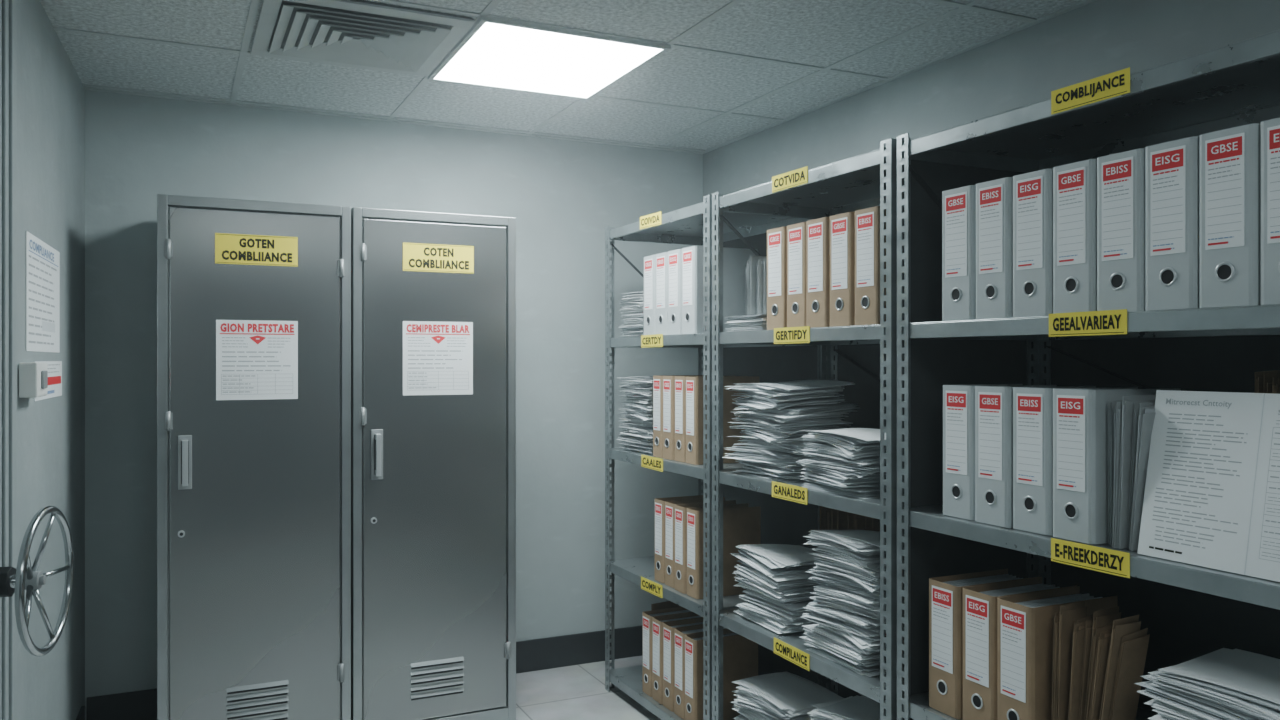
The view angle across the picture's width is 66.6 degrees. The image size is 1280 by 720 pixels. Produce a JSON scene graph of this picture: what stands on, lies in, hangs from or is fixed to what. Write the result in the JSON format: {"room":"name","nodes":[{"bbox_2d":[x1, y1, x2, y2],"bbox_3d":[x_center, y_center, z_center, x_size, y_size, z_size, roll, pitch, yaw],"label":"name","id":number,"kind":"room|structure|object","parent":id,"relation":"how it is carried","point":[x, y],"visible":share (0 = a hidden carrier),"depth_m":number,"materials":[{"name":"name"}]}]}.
{"room":"records storage room","nodes":[
{"label":"records storage room","id":0,"kind":"room"},
{"bbox_2d":[0,0,84,719],"bbox_3d":[-1.139,0.208,1.229,0.100,2.600,5.809,0,0,-23],"label":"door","id":1,"kind":"structure","parent":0,"point":[50,91],"depth_m":3.18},
{"bbox_2d":[2,0,16,719],"bbox_3d":[-1.628,0.133,2.525,0.016,2.450,0.140,0,0,-23],"label":"trim","id":2,"kind":"structure","parent":1,"relation":"attached to","point":[9,7],"depth_m":2.49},
{"bbox_2d":[18,362,47,397],"bbox_3d":[-1.697,0.055,2.735,0.053,0.096,0.170,0,0,-23],"label":"light switch","id":3,"kind":"object","parent":1,"relation":"attached to","point":[32,376],"visible":1,"depth_m":2.66,"materials":[{"name":"plastic"}]},
{"bbox_2d":[0,506,73,656],"bbox_3d":[-1.455,0.519,2.288,0.131,0.347,0.347,0,0,-13],"label":"wheel","id":4,"kind":"object","parent":1,"relation":"attached to","point":[27,577],"visible":1,"depth_m":2.28,"materials":[{"name":"silver metal"}]},
{"bbox_2d":[26,231,59,352],"bbox_3d":[-1.850,-0.195,3.029,0.002,0.340,0.600,0,0,-23],"label":"poster","id":5,"kind":"object","parent":1,"relation":"attached to","point":[42,260],"visible":1,"depth_m":2.99,"materials":[{"name":"white paper"}]},
{"bbox_2d":[34,361,61,400],"bbox_3d":[-1.885,0.063,3.111,0.002,0.118,0.520,0,0,-23],"label":"notice","id":6,"kind":"object","parent":1,"relation":"attached to","point":[54,368],"visible":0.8,"depth_m":3.19,"materials":[{"name":"white paper"}]},
{"bbox_2d":[85,90,702,719],"bbox_3d":[-1.230,0.208,4.454,3.614,2.600,0.100,0,0,-25],"label":"wall","id":7,"kind":"structure","parent":0,"point":[562,196],"depth_m":4.53,"materials":[{"name":"paint"}]},
{"bbox_2d":[87,625,641,719],"bbox_3d":[-0.945,1.433,4.529,2.834,0.150,0.012,0,0,-25],"label":"baseboard","id":8,"kind":"structure","parent":7,"relation":"attached to","point":[589,647],"depth_m":4.75,"materials":[{"name":"plastic"}]},
{"bbox_2d":[40,0,1096,153],"bbox_3d":[0.040,-1.139,1.792,3.614,0.106,6.000,0,0,-25],"label":"ceiling","id":9,"kind":"structure","parent":0,"point":[732,71],"depth_m":3.56,"materials":[{"name":"tile"}]},
{"bbox_2d":[250,0,473,75],"bbox_3d":[-0.950,-1.076,3.269,0.620,0.022,0.660,0,0,-25],"label":"ceiling vent","id":10,"kind":"object","parent":9,"relation":"in","point":[349,33],"visible":1,"depth_m":3.22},
{"bbox_2d":[428,16,670,99],"bbox_3d":[-0.354,-1.081,3.554,0.670,0.012,0.735,0,0,-25],"label":"ceiling light panel","id":11,"kind":"object","parent":9,"relation":"attached to","point":[497,53],"visible":1,"depth_m":3.48,"materials":[{"name":"white"}]},
{"bbox_2d":[516,655,660,719],"bbox_3d":[0.040,1.558,1.792,3.614,0.100,6.000,0,0,-25],"label":"floor","id":12,"kind":"structure","parent":0,"point":[574,692],"depth_m":4.36,"materials":[{"name":"tile"}]},
{"bbox_2d":[157,194,350,719],"bbox_3d":[-1.537,0.457,3.872,0.675,2.103,0.588,0,0,-25],"label":"locker","id":13,"kind":"object","parent":12,"relation":"on","point":[254,496],"visible":1,"depth_m":3.64,"materials":[{"name":"metal"}]},
{"bbox_2d":[215,233,297,266],"bbox_3d":[-1.431,-0.411,3.643,0.288,0.112,0.002,0,0,-25],"label":"warning label","id":14,"kind":"object","parent":13,"relation":"attached to","point":[245,249],"visible":1,"depth_m":3.64,"materials":[{"name":"yellow paper"}]},
{"bbox_2d":[216,320,297,399],"bbox_3d":[-1.429,0.000,3.643,0.285,0.296,0.002,0,0,-25],"label":"paper","id":15,"kind":"object","parent":13,"relation":"attached to","point":[256,359],"visible":1,"depth_m":3.64,"materials":[{"name":"white paper"}]},
{"bbox_2d":[351,207,515,719],"bbox_3d":[-0.926,0.457,4.163,0.662,2.103,0.588,0,0,-25],"label":"locker","id":16,"kind":"object","parent":12,"relation":"on","point":[433,477],"visible":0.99,"depth_m":3.92,"materials":[{"name":"metal"}]},
{"bbox_2d":[403,321,472,394],"bbox_3d":[-0.814,-0.007,3.937,0.285,0.296,0.002,0,0,-25],"label":"paper","id":17,"kind":"object","parent":16,"relation":"attached to","point":[437,356],"visible":1,"depth_m":3.94,"materials":[{"name":"white paper"}]},
{"bbox_2d":[403,243,473,272],"bbox_3d":[-0.812,-0.411,3.938,0.288,0.112,0.002,0,0,-25],"label":"warning label","id":18,"kind":"object","parent":16,"relation":"attached to","point":[416,256],"visible":1,"depth_m":3.94,"materials":[{"name":"yellow paper"}]},
{"bbox_2d":[605,195,825,719],"bbox_3d":[0.288,0.449,4.152,0.538,2.118,0.980,0,0,-25],"label":"shelving unit","id":19,"kind":"object","parent":12,"relation":"on","point":[783,521],"visible":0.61,"depth_m":4.19,"materials":[{"name":"metal"}]},
{"bbox_2d":[619,291,643,336],"bbox_3d":[0.081,-0.202,4.380,0.298,0.201,0.272,0,0,-25],"label":"pile","id":20,"kind":"object","parent":19,"relation":"on","point":[634,302],"visible":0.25,"depth_m":4.33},
{"bbox_2d":[616,376,652,453],"bbox_3d":[0.097,0.238,4.350,0.329,0.333,0.377,0,0,-25],"label":"pile","id":21,"kind":"object","parent":19,"relation":"on","point":[638,435],"visible":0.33,"depth_m":4.27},
{"bbox_2d":[644,255,655,334],"bbox_3d":[0.164,-0.271,4.185,0.290,0.338,0.114,0,0,-26],"label":"binder","id":22,"kind":"object","parent":19,"relation":"on","point":[649,261],"visible":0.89,"depth_m":4.11,"materials":[{"name":"cardboard"}]},
{"bbox_2d":[640,212,660,228],"bbox_3d":[0.043,-0.579,4.049,0.002,0.052,0.200,0,1,-25],"label":"tag","id":23,"kind":"object","parent":19,"relation":"attached to","point":[654,219],"visible":1,"depth_m":4.05,"materials":[{"name":"yellow paper"}]},
{"bbox_2d":[641,454,662,471],"bbox_3d":[0.049,0.426,4.035,0.002,0.052,0.200,0,1,-25],"label":"tag","id":24,"kind":"object","parent":19,"relation":"attached to","point":[654,463],"visible":1,"depth_m":4.03,"materials":[{"name":"yellow paper"}]},
{"bbox_2d":[641,334,662,347],"bbox_3d":[0.049,-0.079,4.036,0.002,0.052,0.200,0,0,-25],"label":"tag","id":25,"kind":"object","parent":19,"relation":"attached to","point":[656,340],"visible":1,"depth_m":4.03,"materials":[{"name":"yellow paper"}]},
{"bbox_2d":[641,576,662,597],"bbox_3d":[0.047,0.941,4.039,0.002,0.052,0.200,0,-1,-25],"label":"tag","id":26,"kind":"object","parent":19,"relation":"attached to","point":[647,585],"visible":1,"depth_m":4.04,"materials":[{"name":"yellow paper"}]},
{"bbox_2d":[656,252,667,334],"bbox_3d":[0.214,-0.271,4.077,0.290,0.338,0.114,0,0,-26],"label":"binder","id":27,"kind":"object","parent":19,"relation":"on","point":[662,258],"visible":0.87,"depth_m":4.00,"materials":[{"name":"cardboard"}]},
{"bbox_2d":[642,607,691,696],"bbox_3d":[0.154,1.249,4.202,0.290,0.338,0.093,0,0,-25],"label":"binder","id":28,"kind":"object","parent":19,"relation":"on","point":[647,616],"visible":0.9,"depth_m":4.14,"materials":[{"name":"cardboard"}]},
{"bbox_2d":[663,376,674,459],"bbox_3d":[0.238,0.234,4.025,0.290,0.338,0.093,0,0,-26],"label":"binder","id":29,"kind":"object","parent":19,"relation":"on","point":[668,381],"visible":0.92,"depth_m":3.94,"materials":[{"name":"cardboard"}]},
{"bbox_2d":[668,249,681,334],"bbox_3d":[0.262,-0.271,3.970,0.290,0.338,0.114,0,0,-26],"label":"binder","id":30,"kind":"object","parent":19,"relation":"on","point":[675,256],"visible":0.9,"depth_m":3.89,"materials":[{"name":"cardboard"}]},
{"bbox_2d":[652,612,701,703],"bbox_3d":[0.196,1.249,4.115,0.290,0.338,0.093,0,0,-26],"label":"binder","id":31,"kind":"object","parent":19,"relation":"on","point":[657,622],"visible":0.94,"depth_m":4.06,"materials":[{"name":"cardboard"}]},
{"bbox_2d":[653,375,706,457],"bbox_3d":[0.199,0.234,4.112,0.290,0.338,0.093,0,0,-25],"label":"binder","id":32,"kind":"object","parent":19,"relation":"on","point":[658,379],"visible":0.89,"depth_m":4.04,"materials":[{"name":"cardboard"}]},
{"bbox_2d":[655,495,706,582],"bbox_3d":[0.205,0.749,4.105,0.290,0.338,0.093,0,0,-26],"label":"binder","id":33,"kind":"object","parent":19,"relation":"on","point":[659,502],"visible":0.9,"depth_m":4.04,"materials":[{"name":"cardboard"}]},
{"bbox_2d":[663,617,706,711],"bbox_3d":[0.239,1.249,4.028,0.290,0.338,0.093,0,0,-26],"label":"binder","id":34,"kind":"object","parent":19,"relation":"on","point":[668,627],"visible":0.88,"depth_m":3.97,"materials":[{"name":"cardboard"}]},
{"bbox_2d":[675,376,695,461],"bbox_3d":[0.283,0.234,3.938,0.290,0.338,0.093,0,0,-26],"label":"binder","id":35,"kind":"object","parent":19,"relation":"on","point":[680,381],"visible":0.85,"depth_m":3.86,"materials":[{"name":"cardboard"}]},
{"bbox_2d":[665,497,733,587],"bbox_3d":[0.247,0.749,4.017,0.290,0.338,0.093,0,0,-25],"label":"binder","id":36,"kind":"object","parent":19,"relation":"on","point":[669,505],"visible":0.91,"depth_m":3.96,"materials":[{"name":"cardboard"}]},
{"bbox_2d":[674,624,726,719],"bbox_3d":[0.282,1.249,3.941,0.290,0.338,0.093,0,0,-26],"label":"binder","id":37,"kind":"object","parent":19,"relation":"on","point":[679,633],"visible":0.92,"depth_m":3.88,"materials":[{"name":"cardboard"}]},
{"bbox_2d":[675,500,746,593],"bbox_3d":[0.283,0.749,3.926,0.290,0.338,0.093,0,0,-25],"label":"binder","id":38,"kind":"object","parent":19,"relation":"on","point":[680,509],"visible":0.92,"depth_m":3.85,"materials":[{"name":"cardboard"}]},
{"bbox_2d":[682,246,757,333],"bbox_3d":[0.314,-0.271,3.864,0.290,0.338,0.114,0,0,-26],"label":"binder","id":39,"kind":"object","parent":19,"relation":"on","point":[734,259],"visible":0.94,"depth_m":3.81,"materials":[{"name":"cardboard"}]},
{"bbox_2d":[685,629,757,719],"bbox_3d":[0.319,1.249,3.852,0.290,0.338,0.093,0,0,-26],"label":"binder","id":40,"kind":"object","parent":19,"relation":"on","point":[740,654],"visible":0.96,"depth_m":3.81,"materials":[{"name":"cardboard"}]},
{"bbox_2d":[686,376,758,464],"bbox_3d":[0.323,0.234,3.849,0.290,0.338,0.093,0,0,-25],"label":"binder","id":41,"kind":"object","parent":19,"relation":"on","point":[694,385],"visible":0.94,"depth_m":3.80,"materials":[{"name":"brown paper"}]},
{"bbox_2d":[687,503,760,598],"bbox_3d":[0.327,0.749,3.841,0.290,0.338,0.093,0,0,-26],"label":"binder","id":42,"kind":"object","parent":19,"relation":"on","point":[741,522],"visible":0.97,"depth_m":3.80,"materials":[{"name":"cardboard"}]},
{"bbox_2d":[712,138,903,719],"bbox_3d":[0.720,0.449,3.248,0.538,2.118,0.996,0,0,-25],"label":"shelving unit","id":43,"kind":"object","parent":12,"relation":"on","point":[865,356],"visible":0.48,"depth_m":3.27,"materials":[{"name":"metal"}]},
{"bbox_2d":[725,314,766,331],"bbox_3d":[0.482,-0.128,3.499,0.291,0.055,0.262,0,0,-25],"label":"pile","id":44,"kind":"object","parent":43,"relation":"on","point":[748,322],"visible":0.31,"depth_m":3.44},
{"bbox_2d":[747,260,754,314],"bbox_3d":[0.480,-0.265,3.559,0.200,0.202,0.009,0,0,-25],"label":"folder","id":45,"kind":"object","parent":44,"relation":"on","point":[748,261],"visible":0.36,"depth_m":3.52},
{"bbox_2d":[750,256,766,314],"bbox_3d":[0.485,-0.271,3.545,0.205,0.215,0.008,0,0,-26],"label":"folder","id":46,"kind":"object","parent":44,"relation":"on","point":[754,260],"visible":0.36,"depth_m":3.51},
{"bbox_2d":[757,261,763,313],"bbox_3d":[0.509,-0.265,3.502,0.205,0.202,0.008,0,1,-26],"label":"folder","id":47,"kind":"object","parent":44,"relation":"on","point":[760,266],"visible":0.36,"depth_m":3.46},
{"bbox_2d":[763,258,766,313],"bbox_3d":[0.529,-0.265,3.495,0.200,0.202,0.009,0,1,-26],"label":"folder","id":48,"kind":"object","parent":44,"relation":"on","point":[765,259],"visible":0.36,"depth_m":3.45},
{"bbox_2d":[730,544,821,633],"bbox_3d":[0.525,0.796,3.448,0.329,0.247,0.417,0,0,-25],"label":"pile","id":49,"kind":"object","parent":43,"relation":"on","point":[775,579],"visible":0.74,"depth_m":3.34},
{"bbox_2d":[767,226,786,329],"bbox_3d":[0.579,-0.271,3.319,0.290,0.338,0.114,0,0,-26],"label":"binder","id":50,"kind":"object","parent":43,"relation":"on","point":[776,237],"visible":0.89,"depth_m":3.24,"materials":[{"name":"cardboard"}]},
{"bbox_2d":[730,672,843,719],"bbox_3d":[0.525,1.286,3.437,0.349,0.266,0.433,0,0,-25],"label":"pile","id":51,"kind":"object","parent":43,"relation":"on","point":[780,695],"visible":0.87,"depth_m":3.40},
{"bbox_2d":[722,380,856,481],"bbox_3d":[0.525,0.238,3.444,0.374,0.333,0.444,0,0,-25],"label":"pile","id":52,"kind":"object","parent":43,"relation":"on","point":[779,415],"visible":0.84,"depth_m":3.32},
{"bbox_2d":[772,481,806,504],"bbox_3d":[0.479,0.426,3.134,0.002,0.052,0.200,0,0,-25],"label":"tag","id":53,"kind":"object","parent":43,"relation":"attached to","point":[784,491],"visible":1,"depth_m":3.13,"materials":[{"name":"yellow paper"}]},
{"bbox_2d":[772,166,807,192],"bbox_3d":[0.480,-0.579,3.133,0.002,0.052,0.200,0,0,-25],"label":"tag","id":54,"kind":"object","parent":43,"relation":"attached to","point":[796,177],"visible":1,"depth_m":3.13,"materials":[{"name":"yellow paper"}]},
{"bbox_2d":[774,637,809,670],"bbox_3d":[0.484,0.941,3.124,0.002,0.052,0.200,0,1,-25],"label":"tag","id":55,"kind":"object","parent":43,"relation":"attached to","point":[790,653],"visible":1,"depth_m":3.12,"materials":[{"name":"yellow paper"}]},
{"bbox_2d":[774,326,809,343],"bbox_3d":[0.484,-0.079,3.123,0.002,0.052,0.200,0,0,-25],"label":"tag","id":56,"kind":"object","parent":43,"relation":"attached to","point":[788,335],"visible":1,"depth_m":3.12,"materials":[{"name":"yellow paper"}]},
{"bbox_2d":[787,222,805,326],"bbox_3d":[0.631,-0.271,3.212,0.290,0.338,0.114,0,0,-25],"label":"binder","id":57,"kind":"object","parent":43,"relation":"on","point":[796,233],"visible":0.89,"depth_m":3.14,"materials":[{"name":"cardboard"}]},
{"bbox_2d":[806,217,829,327],"bbox_3d":[0.676,-0.271,3.103,0.290,0.338,0.114,0,0,-25],"label":"binder","id":58,"kind":"object","parent":43,"relation":"on","point":[817,230],"visible":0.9,"depth_m":3.03,"materials":[{"name":"cardboard"}]},
{"bbox_2d":[831,508,836,529],"bbox_3d":[0.743,0.725,3.566,0.100,0.387,0.008,0,0,-25],"label":"folder","id":59,"kind":"object","parent":43,"relation":"on","point":[833,511],"visible":0.11,"depth_m":3.55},
{"bbox_2d":[795,428,885,498],"bbox_3d":[0.670,0.310,3.031,0.287,0.189,0.370,0,0,-28],"label":"pile","id":60,"kind":"object","parent":43,"relation":"on","point":[845,461],"visible":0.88,"depth_m":2.93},
{"bbox_2d":[830,212,854,326],"bbox_3d":[0.729,-0.271,2.998,0.290,0.338,0.114,0,0,-26],"label":"binder","id":61,"kind":"object","parent":43,"relation":"on","point":[842,226],"visible":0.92,"depth_m":2.92,"materials":[{"name":"cardboard"}]},
{"bbox_2d":[800,530,885,676],"bbox_3d":[0.689,0.727,3.002,0.282,0.386,0.385,0,0,-25],"label":"pile","id":62,"kind":"object","parent":43,"relation":"on","point":[846,609],"visible":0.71,"depth_m":2.94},
{"bbox_2d":[837,510,848,529],"bbox_3d":[0.756,0.718,3.535,0.105,0.400,0.009,0,0,-26],"label":"folder","id":63,"kind":"object","parent":43,"relation":"on","point":[841,515],"visible":0.07,"depth_m":3.52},
{"bbox_2d":[807,695,885,719],"bbox_3d":[0.696,1.250,3.006,0.287,0.338,0.379,0,0,-25],"label":"pile","id":64,"kind":"object","parent":43,"relation":"on","point":[857,707],"visible":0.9,"depth_m":3.04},
{"bbox_2d":[847,513,852,529],"bbox_3d":[0.789,0.727,3.514,0.100,0.382,0.009,0,0,-26],"label":"folder","id":65,"kind":"object","parent":43,"relation":"on","point":[849,515],"visible":0.14,"depth_m":3.49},
{"bbox_2d":[855,514,864,529],"bbox_3d":[0.802,0.725,3.445,0.105,0.387,0.008,0,1,-26],"label":"folder","id":66,"kind":"object","parent":43,"relation":"on","point":[860,519],"visible":0.14,"depth_m":3.43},
{"bbox_2d":[855,206,885,325],"bbox_3d":[0.782,-0.271,2.893,0.290,0.338,0.114,0,0,-26],"label":"binder","id":67,"kind":"object","parent":43,"relation":"on","point":[867,221],"visible":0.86,"depth_m":2.82,"materials":[{"name":"cardboard"}]},
{"bbox_2d":[872,518,885,531],"bbox_3d":[0.846,0.718,3.392,0.105,0.400,0.009,0,1,-25],"label":"folder","id":68,"kind":"object","parent":43,"relation":"on","point":[875,522],"visible":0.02,"depth_m":3.37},
{"bbox_2d":[897,29,1279,719],"bbox_3d":[1.202,0.449,2.237,0.538,2.118,1.206,0,0,-25],"label":"shelving unit","id":69,"kind":"object","parent":12,"relation":"on","point":[1188,611],"visible":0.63,"depth_m":2.58,"materials":[{"name":"metal"}]},
{"bbox_2d":[942,185,975,320],"bbox_3d":[0.938,-0.271,2.560,0.290,0.338,0.114,0,0,-26],"label":"binder","id":70,"kind":"object","parent":69,"relation":"on","point":[958,204],"visible":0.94,"depth_m":2.49,"materials":[{"name":"cardboard"}]},
{"bbox_2d":[929,569,1035,718],"bbox_3d":[0.915,0.749,2.600,0.290,0.338,0.114,0,0,-25],"label":"binder","id":71,"kind":"object","parent":69,"relation":"on","point":[945,592],"visible":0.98,"depth_m":2.54,"materials":[{"name":"cardboard"}]},
{"bbox_2d":[943,384,1022,519],"bbox_3d":[0.940,0.234,2.559,0.290,0.338,0.114,0,0,-25],"label":"binder","id":72,"kind":"object","parent":69,"relation":"on","point":[958,400],"visible":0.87,"depth_m":2.49,"materials":[{"name":"grey paper"}]},
{"bbox_2d":[976,177,1012,318],"bbox_3d":[0.989,-0.271,2.452,0.290,0.338,0.114,0,0,-26],"label":"binder","id":73,"kind":"object","parent":69,"relation":"on","point":[994,198],"visible":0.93,"depth_m":2.38,"materials":[{"name":"cardboard"}]},
{"bbox_2d":[975,385,1056,527],"bbox_3d":[0.987,0.234,2.451,0.290,0.338,0.114,0,0,-25],"label":"binder","id":74,"kind":"object","parent":69,"relation":"on","point":[993,404],"visible":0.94,"depth_m":2.38,"materials":[{"name":"cardboard"}]},
{"bbox_2d":[963,577,1076,719],"bbox_3d":[0.970,0.749,2.496,0.290,0.338,0.114,0,0,-26],"label":"binder","id":75,"kind":"object","parent":69,"relation":"on","point":[979,601],"visible":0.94,"depth_m":2.44,"materials":[{"name":"cardboard"}]},
{"bbox_2d":[1013,168,1052,317],"bbox_3d":[1.041,-0.271,2.348,0.290,0.338,0.114,0,0,-26],"label":"binder","id":76,"kind":"object","parent":69,"relation":"on","point":[1032,191],"visible":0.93,"depth_m":2.28,"materials":[{"name":"cardboard"}]},
{"bbox_2d":[1052,615,1059,719],"bbox_3d":[0.988,0.751,2.258,0.080,0.333,0.018,0,0,-25],"label":"folder","id":77,"kind":"object","parent":69,"relation":"on","point":[1056,618],"visible":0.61,"depth_m":2.24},
{"bbox_2d":[997,586,1117,719],"bbox_3d":[1.019,0.749,2.388,0.290,0.338,0.114,0,0,-25],"label":"binder","id":78,"kind":"object","parent":69,"relation":"on","point":[1024,621],"visible":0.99,"depth_m":2.31,"materials":[{"name":"cardboard"}]},
{"bbox_2d":[1013,386,1108,535],"bbox_3d":[1.042,0.234,2.347,0.290,0.338,0.114,0,0,-25],"label":"binder","id":79,"kind":"object","parent":69,"relation":"on","point":[1032,406],"visible":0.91,"depth_m":2.28,"materials":[{"name":"cardboard"}]},
{"bbox_2d":[1056,601,1086,719],"bbox_3d":[0.992,0.738,2.249,0.085,0.359,0.023,0,0,-26],"label":"folder","id":80,"kind":"object","parent":69,"relation":"on","point":[1069,613],"visible":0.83,"depth_m":2.24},
{"bbox_2d":[1053,159,1096,312],"bbox_3d":[1.092,-0.271,2.240,0.290,0.338,0.114,0,0,-25],"label":"binder","id":81,"kind":"object","parent":69,"relation":"on","point":[1074,184],"visible":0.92,"depth_m":2.17,"materials":[{"name":"cardboard"}]},
{"bbox_2d":[1068,618,1092,719],"bbox_3d":[1.010,0.751,2.223,0.085,0.333,0.033,0,0,-26],"label":"folder","id":82,"kind":"object","parent":69,"relation":"on","point":[1079,629],"visible":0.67,"depth_m":2.21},
{"bbox_2d":[1078,620,1092,719],"bbox_3d":[1.035,0.752,2.223,0.080,0.332,0.037,0,0,-26],"label":"folder","id":83,"kind":"object","parent":69,"relation":"on","point":[1089,624],"visible":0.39,"depth_m":2.20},
{"bbox_2d":[1049,309,1126,336],"bbox_3d":[0.966,-0.079,2.112,0.002,0.052,0.200,0,0,-25],"label":"tag","id":84,"kind":"object","parent":69,"relation":"attached to","point":[1105,322],"visible":1,"depth_m":2.11,"materials":[{"name":"yellow paper"}]},
{"bbox_2d":[1051,67,1129,114],"bbox_3d":[0.970,-0.579,2.106,0.002,0.052,0.200,0,0,-25],"label":"tag","id":85,"kind":"object","parent":69,"relation":"attached to","point":[1117,83],"visible":1,"depth_m":2.10,"materials":[{"name":"yellow paper"}]},
{"bbox_2d":[1051,538,1129,577],"bbox_3d":[0.969,0.426,2.106,0.002,0.052,0.200,0,0,-25],"label":"tag","id":86,"kind":"object","parent":69,"relation":"attached to","point":[1114,562],"visible":1,"depth_m":2.10,"materials":[{"name":"yellow paper"}]},
{"bbox_2d":[1084,623,1112,719],"bbox_3d":[1.039,0.754,2.202,0.080,0.329,0.044,0,0,-26],"label":"folder","id":87,"kind":"object","parent":69,"relation":"on","point":[1094,630],"visible":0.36,"depth_m":2.18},
{"bbox_2d":[1086,625,1112,719],"bbox_3d":[1.039,0.755,2.190,0.080,0.327,0.047,0,0,-25],"label":"folder","id":88,"kind":"object","parent":69,"relation":"on","point":[1101,629],"visible":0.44,"depth_m":2.17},
{"bbox_2d":[1090,628,1111,719],"bbox_3d":[1.040,0.752,2.178,0.085,0.332,0.052,0,0,-25],"label":"folder","id":89,"kind":"object","parent":69,"relation":"on","point":[1105,636],"visible":0.33,"depth_m":2.16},
{"bbox_2d":[1087,606,1120,683],"bbox_3d":[1.045,0.739,2.214,0.085,0.358,0.043,0,0,-25],"label":"folder","id":90,"kind":"object","parent":69,"relation":"on","point":[1103,617],"visible":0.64,"depth_m":2.19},
{"bbox_2d":[1112,406,1116,543],"bbox_3d":[1.121,0.244,2.147,0.225,0.317,0.008,0,1,-25],"label":"folder","id":91,"kind":"object","parent":69,"relation":"on","point":[1115,406],"visible":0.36,"depth_m":2.10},
{"bbox_2d":[1108,400,1122,544],"bbox_3d":[1.123,0.241,2.174,0.220,0.324,0.009,0,0,-26],"label":"folder","id":92,"kind":"object","parent":69,"relation":"on","point":[1109,402],"visible":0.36,"depth_m":2.13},
{"bbox_2d":[1053,387,1179,543],"bbox_3d":[1.091,0.234,2.239,0.290,0.338,0.114,0,0,-25],"label":"binder","id":93,"kind":"object","parent":69,"relation":"on","point":[1080,415],"visible":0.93,"depth_m":2.16,"materials":[{"name":"cardboard"}]},
{"bbox_2d":[1111,401,1122,544],"bbox_3d":[1.124,0.246,2.161,0.220,0.314,0.009,0,1,-25],"label":"folder","id":94,"kind":"object","parent":69,"relation":"on","point":[1114,404],"visible":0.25,"depth_m":2.12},
{"bbox_2d":[1112,402,1122,547],"bbox_3d":[1.118,0.245,2.132,0.220,0.317,0.018,0,0,-25],"label":"folder","id":95,"kind":"object","parent":69,"relation":"on","point":[1119,404],"visible":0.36,"depth_m":2.09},
{"bbox_2d":[1099,615,1140,719],"bbox_3d":[1.053,0.741,2.159,0.085,0.356,0.063,0,0,-25],"label":"folder","id":96,"kind":"object","parent":69,"relation":"on","point":[1121,627],"visible":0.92,"depth_m":2.14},
{"bbox_2d":[1097,148,1144,311],"bbox_3d":[1.143,-0.271,2.135,0.290,0.338,0.114,0,0,-26],"label":"binder","id":97,"kind":"object","parent":69,"relation":"on","point":[1120,176],"visible":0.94,"depth_m":2.06,"materials":[{"name":"cardboard"}]},
{"bbox_2d":[1109,628,1149,719],"bbox_3d":[1.075,0.755,2.161,0.080,0.327,0.062,0,0,-26],"label":"folder","id":98,"kind":"object","parent":69,"relation":"on","point":[1134,646],"visible":1,"depth_m":2.15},
{"bbox_2d":[1117,395,1155,548],"bbox_3d":[1.121,0.238,2.123,0.225,0.330,0.023,0,0,-26],"label":"folder","id":99,"kind":"object","parent":69,"relation":"on","point":[1128,401],"visible":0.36,"depth_m":2.08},
{"bbox_2d":[1126,401,1154,547],"bbox_3d":[1.145,0.241,2.121,0.220,0.324,0.026,0,0,-26],"label":"folder","id":100,"kind":"object","parent":69,"relation":"on","point":[1136,405],"visible":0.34,"depth_m":2.07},
{"bbox_2d":[1129,406,1155,550],"bbox_3d":[1.139,0.245,2.093,0.225,0.316,0.034,0,0,-26],"label":"folder","id":101,"kind":"object","parent":69,"relation":"on","point":[1147,414],"visible":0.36,"depth_m":2.05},
{"bbox_2d":[1145,136,1198,310],"bbox_3d":[1.192,-0.271,2.026,0.290,0.338,0.114,0,0,-25],"label":"binder","id":102,"kind":"object","parent":69,"relation":"on","point":[1172,167],"visible":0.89,"depth_m":1.96,"materials":[{"name":"cardboard"}]},
{"bbox_2d":[1134,648,1279,719],"bbox_3d":[1.271,0.772,1.934,0.386,0.285,0.482,0,0,-25],"label":"pile","id":103,"kind":"object","parent":69,"relation":"on","point":[1223,683],"visible":1,"depth_m":1.95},
{"bbox_2d":[1137,390,1279,581],"bbox_3d":[1.162,0.234,1.842,0.066,0.341,0.450,0,0,-25],"label":"document","id":104,"kind":"object","parent":69,"relation":"on","point":[1212,493],"visible":1,"depth_m":1.91,"materials":[{"name":"white paper"}]},
{"bbox_2d":[1199,123,1260,307],"bbox_3d":[1.243,-0.271,1.920,0.290,0.338,0.114,0,0,-26],"label":"binder","id":105,"kind":"object","parent":69,"relation":"on","point":[1229,159],"visible":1,"depth_m":1.85,"materials":[{"name":"grey paper"}]},
{"bbox_2d":[1255,370,1279,392],"bbox_3d":[1.337,0.208,1.991,0.250,0.391,0.009,0,0,-26],"label":"folder","id":106,"kind":"object","parent":69,"relation":"on","point":[1259,376],"visible":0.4,"depth_m":1.94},
{"bbox_2d":[1261,118,1279,304],"bbox_3d":[1.296,-0.271,1.815,0.290,0.338,0.114,0,0,-26],"label":"binder","id":107,"kind":"object","parent":69,"relation":"on","point":[1270,129],"visible":0.98,"depth_m":1.78,"materials":[{"name":"cardboard"}]},
{"bbox_2d":[1264,373,1279,392],"bbox_3d":[1.344,0.213,1.973,0.250,0.379,0.009,0,0,-25],"label":"folder","id":108,"kind":"object","parent":69,"relation":"on","point":[1268,377],"visible":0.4,"depth_m":1.93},
{"bbox_2d":[1272,377,1279,393],"bbox_3d":[1.347,0.212,1.955,0.255,0.382,0.008,0,1,-25],"label":"folder","id":109,"kind":"object","parent":69,"relation":"on","point":[1276,380],"visible":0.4,"depth_m":1.90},
{"bbox_2d":[703,0,1279,200],"bbox_3d":[1.625,0.208,2.548,0.100,2.600,5.800,0,0,-25],"label":"wall","id":110,"kind":"structure","parent":0,"point":[1098,38],"depth_m":3.29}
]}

